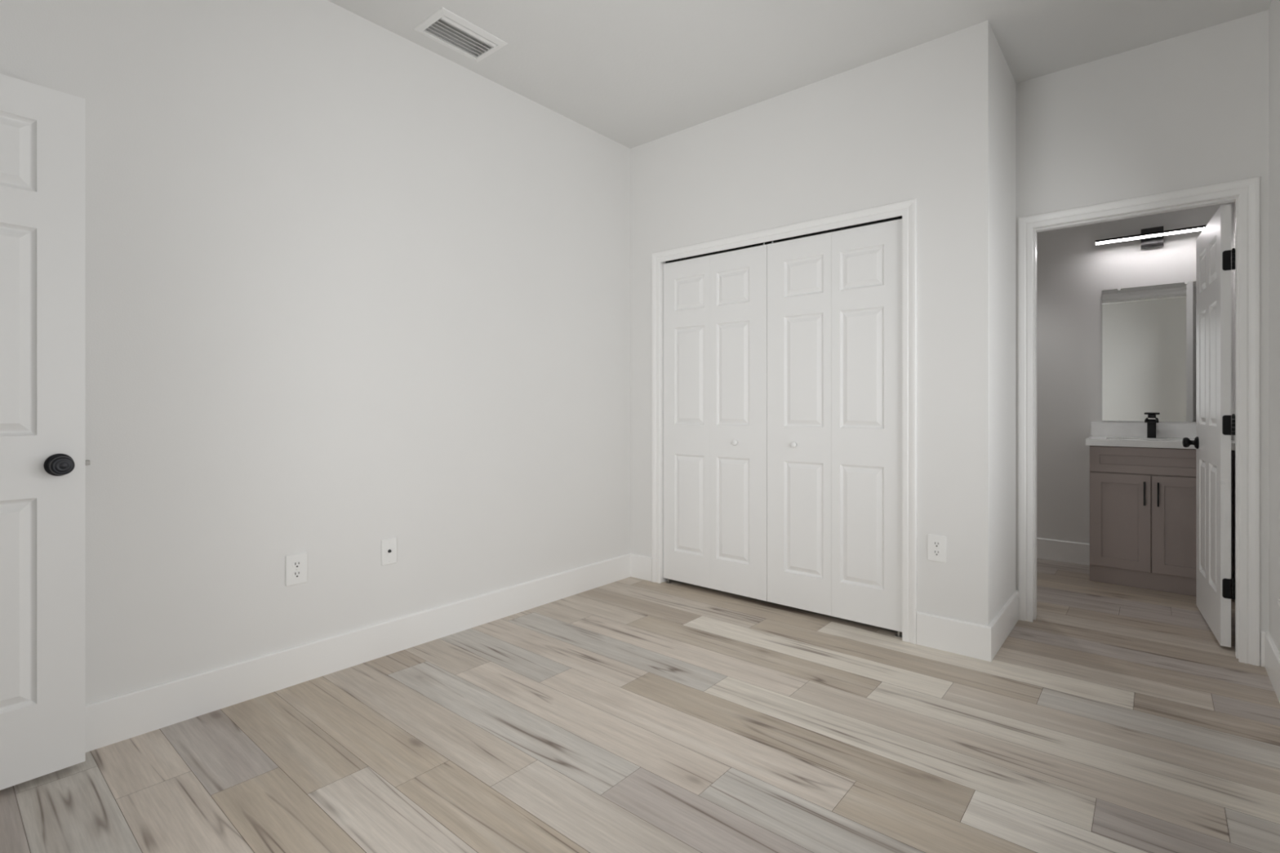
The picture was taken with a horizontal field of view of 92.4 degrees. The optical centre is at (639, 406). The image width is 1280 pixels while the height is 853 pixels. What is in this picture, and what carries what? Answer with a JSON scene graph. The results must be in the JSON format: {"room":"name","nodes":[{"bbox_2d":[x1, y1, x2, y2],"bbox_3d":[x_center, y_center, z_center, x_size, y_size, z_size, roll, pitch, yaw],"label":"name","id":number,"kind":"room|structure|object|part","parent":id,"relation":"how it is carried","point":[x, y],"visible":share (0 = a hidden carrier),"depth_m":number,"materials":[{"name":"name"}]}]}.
{"room":"empty bedroom","nodes":[
{"label":"empty bedroom","id":0,"kind":"room"},
{"bbox_2d":[0,0,630,704],"bbox_3d":[-0.981,-0.289,2.993,0.116,2.780,4.315,0,0,40],"label":"wall","id":1,"kind":"structure","parent":0,"point":[351,288],"depth_m":2.49,"materials":[{"name":"paint"}]},
{"bbox_2d":[285,552,307,586],"bbox_3d":[-1.366,0.646,2.440,0.010,0.120,0.080,0,0,40],"label":"wall outlet","id":2,"kind":"object","parent":1,"relation":"attached to","point":[296,565],"visible":1,"depth_m":2.44,"materials":[{"name":"white plastic"}]},
{"bbox_2d":[292,570,301,577],"bbox_3d":[-1.363,0.666,2.437,0.002,0.028,0.033,0,0,40],"label":"receptacle","id":3,"kind":"object","parent":2,"relation":"attached to","point":[295,574],"depth_m":2.44,"materials":[{"name":"white plastic"}]},
{"bbox_2d":[292,560,301,568],"bbox_3d":[-1.363,0.627,2.437,0.002,0.028,0.033,0,0,40],"label":"receptacle","id":4,"kind":"object","parent":2,"relation":"attached to","point":[295,564],"depth_m":2.44,"materials":[{"name":"white plastic"}]},
{"bbox_2d":[85,552,631,752],"bbox_3d":[-1.172,1.027,2.666,0.014,0.148,3.460,0,0,40],"label":"baseboard","id":5,"kind":"structure","parent":1,"relation":"attached to","point":[112,720],"depth_m":2.47,"materials":[{"name":"white wood"}]},
{"bbox_2d":[381,537,396,565],"bbox_3d":[-1.115,0.646,2.731,0.016,0.112,0.070,0,0,40],"label":"cable wall plate","id":6,"kind":"object","parent":1,"relation":"attached to","point":[388,547],"visible":1,"depth_m":2.73,"materials":[{"name":"white plastic"}]},
{"bbox_2d":[0,558,1279,852],"bbox_3d":[0.452,1.161,2.276,3.100,0.120,6.636,0,0,40],"label":"floor","id":7,"kind":"structure","parent":0,"point":[630,714],"depth_m":1.99,"materials":[{"name":"wood"}]},
{"bbox_2d":[1089,445,1195,595],"bbox_3d":[3.210,0.673,3.849,0.600,0.856,0.518,0,0,40],"label":"bathroom vanity","id":8,"kind":"object","parent":7,"relation":"on","point":[1143,500],"visible":0.7,"depth_m":3.69,"materials":[{"name":"beige paint"}]},
{"bbox_3d":[2.955,0.704,3.778,0.296,0.582,0.020,0,0,40],"label":"cabinet door","id":9,"kind":"part","parent":8,"relation":"part of","materials":[{"name":"beige paint"}]},
{"bbox_3d":[3.069,0.328,3.681,0.594,0.158,0.020,0,0,40],"label":"drawer","id":10,"kind":"part","parent":8,"relation":"part of","materials":[{"name":"beige paint"}]},
{"bbox_3d":[3.029,0.522,3.682,0.009,0.142,0.030,0,0,40],"label":"handle","id":11,"kind":"part","parent":8,"relation":"part of","materials":[{"name":"black metal"}]},
{"bbox_3d":[3.077,0.522,3.642,0.009,0.142,0.030,0,0,40],"label":"handle","id":12,"kind":"part","parent":8,"relation":"part of","materials":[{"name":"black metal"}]},
{"bbox_2d":[1085,422,1235,450],"bbox_3d":[3.234,0.234,3.837,0.704,0.253,0.508,0,0,40],"label":"countertop","id":13,"kind":"structure","parent":8,"relation":"on","point":[1168,435],"depth_m":3.96,"materials":[{"name":"white stone"}]},
{"bbox_2d":[1144,413,1159,438],"bbox_3d":[3.295,0.121,3.947,0.077,0.163,0.139,0,0,40],"label":"faucet","id":14,"kind":"object","parent":13,"relation":"on","point":[1151,424],"visible":1,"depth_m":3.96,"materials":[{"name":"black metal"}]},
{"bbox_3d":[3.293,0.087,3.947,0.068,0.030,0.135,0,0,40],"label":"spout","id":15,"kind":"part","parent":14,"relation":"part of","materials":[{"name":"black metal"}]},
{"bbox_3d":[3.325,0.064,3.984,0.040,0.022,0.028,0,0,40],"label":"handle stem","id":16,"kind":"part","parent":14,"relation":"part of","materials":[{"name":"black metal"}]},
{"bbox_3d":[3.315,0.046,3.971,0.077,0.013,0.076,0,0,40],"label":"lever","id":17,"kind":"part","parent":14,"relation":"part of","materials":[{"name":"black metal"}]},
{"bbox_3d":[3.183,0.704,3.585,0.294,0.582,0.020,0,0,40],"label":"cabinet door","id":18,"kind":"part","parent":8,"relation":"part of","materials":[{"name":"beige paint"}]},
{"bbox_2d":[327,0,1271,148],"bbox_3d":[0.440,-1.739,2.262,3.240,0.120,6.800,0,0,40],"label":"ceiling","id":19,"kind":"structure","parent":0,"point":[633,73],"depth_m":2.79,"materials":[{"name":"white paint"}]},
{"bbox_2d":[413,7,507,62],"bbox_3d":[-0.811,-1.692,2.783,0.236,0.044,0.340,0,0,40],"label":"ceiling vent","id":20,"kind":"object","parent":19,"relation":"in","point":[464,37],"visible":1,"depth_m":2.79,"materials":[{"name":"metal"}]},
{"bbox_2d":[630,20,992,626],"bbox_3d":[0.758,-0.289,3.367,2.060,2.780,0.100,0,0,40],"label":"wall","id":21,"kind":"structure","parent":0,"point":[916,122],"depth_m":2.87,"materials":[{"name":"paint"}]},
{"bbox_2d":[631,553,651,581],"bbox_3d":[0.010,1.027,3.923,0.173,0.148,0.014,0,0,40],"label":"baseboard","id":22,"kind":"structure","parent":21,"relation":"attached to","point":[641,566],"depth_m":3.92,"materials":[{"name":"white wood"}]},
{"bbox_2d":[663,242,767,600],"bbox_3d":[0.423,0.096,3.612,0.720,2.010,0.062,0,0,40],"label":"door","id":23,"kind":"structure","parent":21,"relation":"in","point":[715,306],"depth_m":3.59,"materials":[{"name":"paint"}]},
{"bbox_3d":[0.542,0.205,3.491,0.034,0.034,0.030,0,0,40],"label":"knob","id":24,"kind":"part","parent":23,"relation":"part of","materials":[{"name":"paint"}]},
{"bbox_2d":[664,216,902,262],"bbox_3d":[0.709,-0.911,3.390,1.454,0.008,0.032,0,0,40],"label":"track","id":25,"kind":"object","parent":21,"relation":"attached to","point":[898,217],"visible":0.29,"depth_m":3.31,"materials":[{"name":"metal"}]},
{"bbox_2d":[651,198,916,644],"bbox_3d":[0.713,0.068,3.394,1.579,2.066,0.117,0,0,40],"label":"door frame","id":26,"kind":"structure","parent":21,"relation":"attached to","point":[907,209],"depth_m":2.94,"materials":[{"name":"white wood"}]},
{"bbox_2d":[767,218,902,637],"bbox_3d":[0.976,0.096,3.146,0.720,2.010,0.062,0,0,40],"label":"door","id":27,"kind":"structure","parent":21,"relation":"in","point":[834,299],"depth_m":3.12,"materials":[{"name":"paint"}]},
{"bbox_3d":[0.818,0.203,3.258,0.034,0.034,0.030,0,0,40],"label":"knob","id":28,"kind":"part","parent":27,"relation":"part of","materials":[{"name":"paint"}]},
{"bbox_2d":[927,533,946,562],"bbox_3d":[1.353,0.645,2.794,0.080,0.120,0.010,0,0,40],"label":"wall outlet","id":29,"kind":"object","parent":21,"relation":"attached to","point":[936,544],"visible":1,"depth_m":2.79,"materials":[{"name":"white plastic"}]},
{"bbox_2d":[933,549,940,555],"bbox_3d":[1.350,0.665,2.791,0.033,0.028,0.002,0,0,40],"label":"receptacle","id":30,"kind":"object","parent":29,"relation":"attached to","point":[935,552],"depth_m":2.79,"materials":[{"name":"white plastic"}]},
{"bbox_2d":[933,541,940,547],"bbox_3d":[1.350,0.626,2.791,0.033,0.028,0.002,0,0,40],"label":"receptacle","id":31,"kind":"object","parent":29,"relation":"attached to","point":[935,544],"depth_m":2.79,"materials":[{"name":"white plastic"}]},
{"bbox_2d":[916,611,991,662],"bbox_3d":[1.403,1.027,2.749,0.305,0.148,0.014,0,0,40],"label":"baseboard","id":32,"kind":"structure","parent":21,"relation":"attached to","point":[962,637],"depth_m":2.74,"materials":[{"name":"white wood"}]},
{"bbox_2d":[992,31,1016,619],"bbox_3d":[1.728,-0.289,2.998,0.100,2.780,0.586,0,0,40],"label":"wall","id":33,"kind":"structure","parent":0,"point":[1004,86],"depth_m":2.92,"materials":[{"name":"paint"}]},
{"bbox_2d":[988,590,1018,660],"bbox_3d":[1.739,1.027,2.923,0.014,0.148,0.686,0,0,40],"label":"baseboard","id":34,"kind":"structure","parent":33,"relation":"attached to","point":[1003,623],"depth_m":2.88,"materials":[{"name":"white wood"}]},
{"bbox_2d":[1036,202,1233,584],"bbox_3d":[2.606,-0.289,4.765,2.883,2.780,0.100,0,0,40],"label":"wall","id":35,"kind":"structure","parent":0,"point":[1073,271],"depth_m":4.30,"materials":[{"name":"paint"}]},
{"bbox_2d":[1036,537,1089,565],"bbox_3d":[2.343,1.027,4.912,2.092,0.148,0.014,0,0,40],"label":"baseboard","id":36,"kind":"structure","parent":35,"relation":"attached to","point":[1077,553],"depth_m":4.35,"materials":[{"name":"white wood"}]},
{"bbox_2d":[1090,422,1195,438],"bbox_3d":[3.392,0.155,4.024,0.704,0.096,0.020,0,0,40],"label":"backsplash","id":37,"kind":"structure","parent":35,"relation":"attached to","point":[1172,430],"depth_m":4.07,"materials":[{"name":"white stone"}]},
{"bbox_2d":[1102,280,1195,422],"bbox_3d":[3.375,-0.353,4.045,0.524,0.909,0.010,0,0,40],"label":"wall mirror","id":38,"kind":"object","parent":35,"relation":"attached to","point":[1148,332],"visible":0.98,"depth_m":4.05,"materials":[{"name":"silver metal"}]},
{"bbox_2d":[1095,225,1206,248],"bbox_3d":[3.336,-1.109,3.998,0.584,0.124,0.132,0,0,40],"label":"vanity light","id":39,"kind":"object","parent":35,"relation":"attached to","point":[1151,237],"visible":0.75,"depth_m":4.00,"materials":[{"name":"black metal"}]},
{"bbox_3d":[3.366,-1.109,4.031,0.114,0.124,0.042,0,0,40],"label":"plate","id":40,"kind":"part","parent":39,"relation":"part of","materials":[{"name":"black metal"}]},
{"bbox_2d":[1016,9,1269,631],"bbox_3d":[1.559,-0.289,3.602,2.983,2.780,0.120,0,0,40],"label":"wall","id":41,"kind":"structure","parent":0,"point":[1189,110],"depth_m":2.82,"materials":[{"name":"paint"}]},
{"bbox_2d":[1017,176,1260,666],"bbox_3d":[2.335,0.062,2.936,0.883,2.078,0.137,0,0,40],"label":"door frame","id":42,"kind":"structure","parent":41,"relation":"attached to","point":[1247,190],"depth_m":2.68,"materials":[{"name":"white wood"}]},
{"bbox_2d":[1182,204,1235,647],"bbox_3d":[2.855,0.086,3.060,0.161,2.003,0.710,0,0,35],"label":"door","id":43,"kind":"structure","parent":41,"relation":"in","point":[1211,442],"depth_m":2.91,"materials":[{"name":"paint"}]},
{"bbox_3d":[2.987,0.195,3.329,0.063,0.067,0.067,0,0,35],"label":"knob","id":44,"kind":"part","parent":43,"relation":"part of","materials":[{"name":"black metal"}]},
{"bbox_2d":[1260,630,1264,666],"bbox_3d":[2.641,1.027,2.602,0.012,0.148,0.014,0,0,40],"label":"baseboard","id":45,"kind":"structure","parent":41,"relation":"attached to","point":[1262,633],"depth_m":2.60,"materials":[{"name":"white wood"}]},
{"bbox_2d":[1233,0,1279,653],"bbox_3d":[1.867,-0.289,1.611,0.055,2.780,5.875,0,0,40],"label":"wall","id":46,"kind":"structure","parent":0,"point":[1274,8],"depth_m":2.47,"materials":[{"name":"paint"}]},
{"bbox_2d":[1264,631,1279,702],"bbox_3d":[1.319,1.027,1.014,0.014,0.148,4.146,0,0,40],"label":"baseboard","id":47,"kind":"structure","parent":46,"relation":"attached to","point":[1272,655],"depth_m":2.42,"materials":[{"name":"white wood"}]},
{"bbox_3d":[-1.170,-0.289,0.366,2.983,2.780,0.055,0,0,40],"label":"wall","id":48,"kind":"structure","parent":0,"visible":0},
{"bbox_2d":[0,73,89,790],"bbox_3d":[-1.940,0.071,1.588,0.161,2.021,0.778,0,0,38],"label":"door","id":49,"kind":"structure","parent":48,"relation":"in","point":[43,462],"depth_m":1.80,"materials":[{"name":"paint"}]},
{"bbox_3d":[-1.705,0.173,1.806,0.063,0.067,0.067,0,0,38],"label":"knob","id":50,"kind":"part","parent":49,"relation":"part of","materials":[{"name":"black metal"}]}
]}

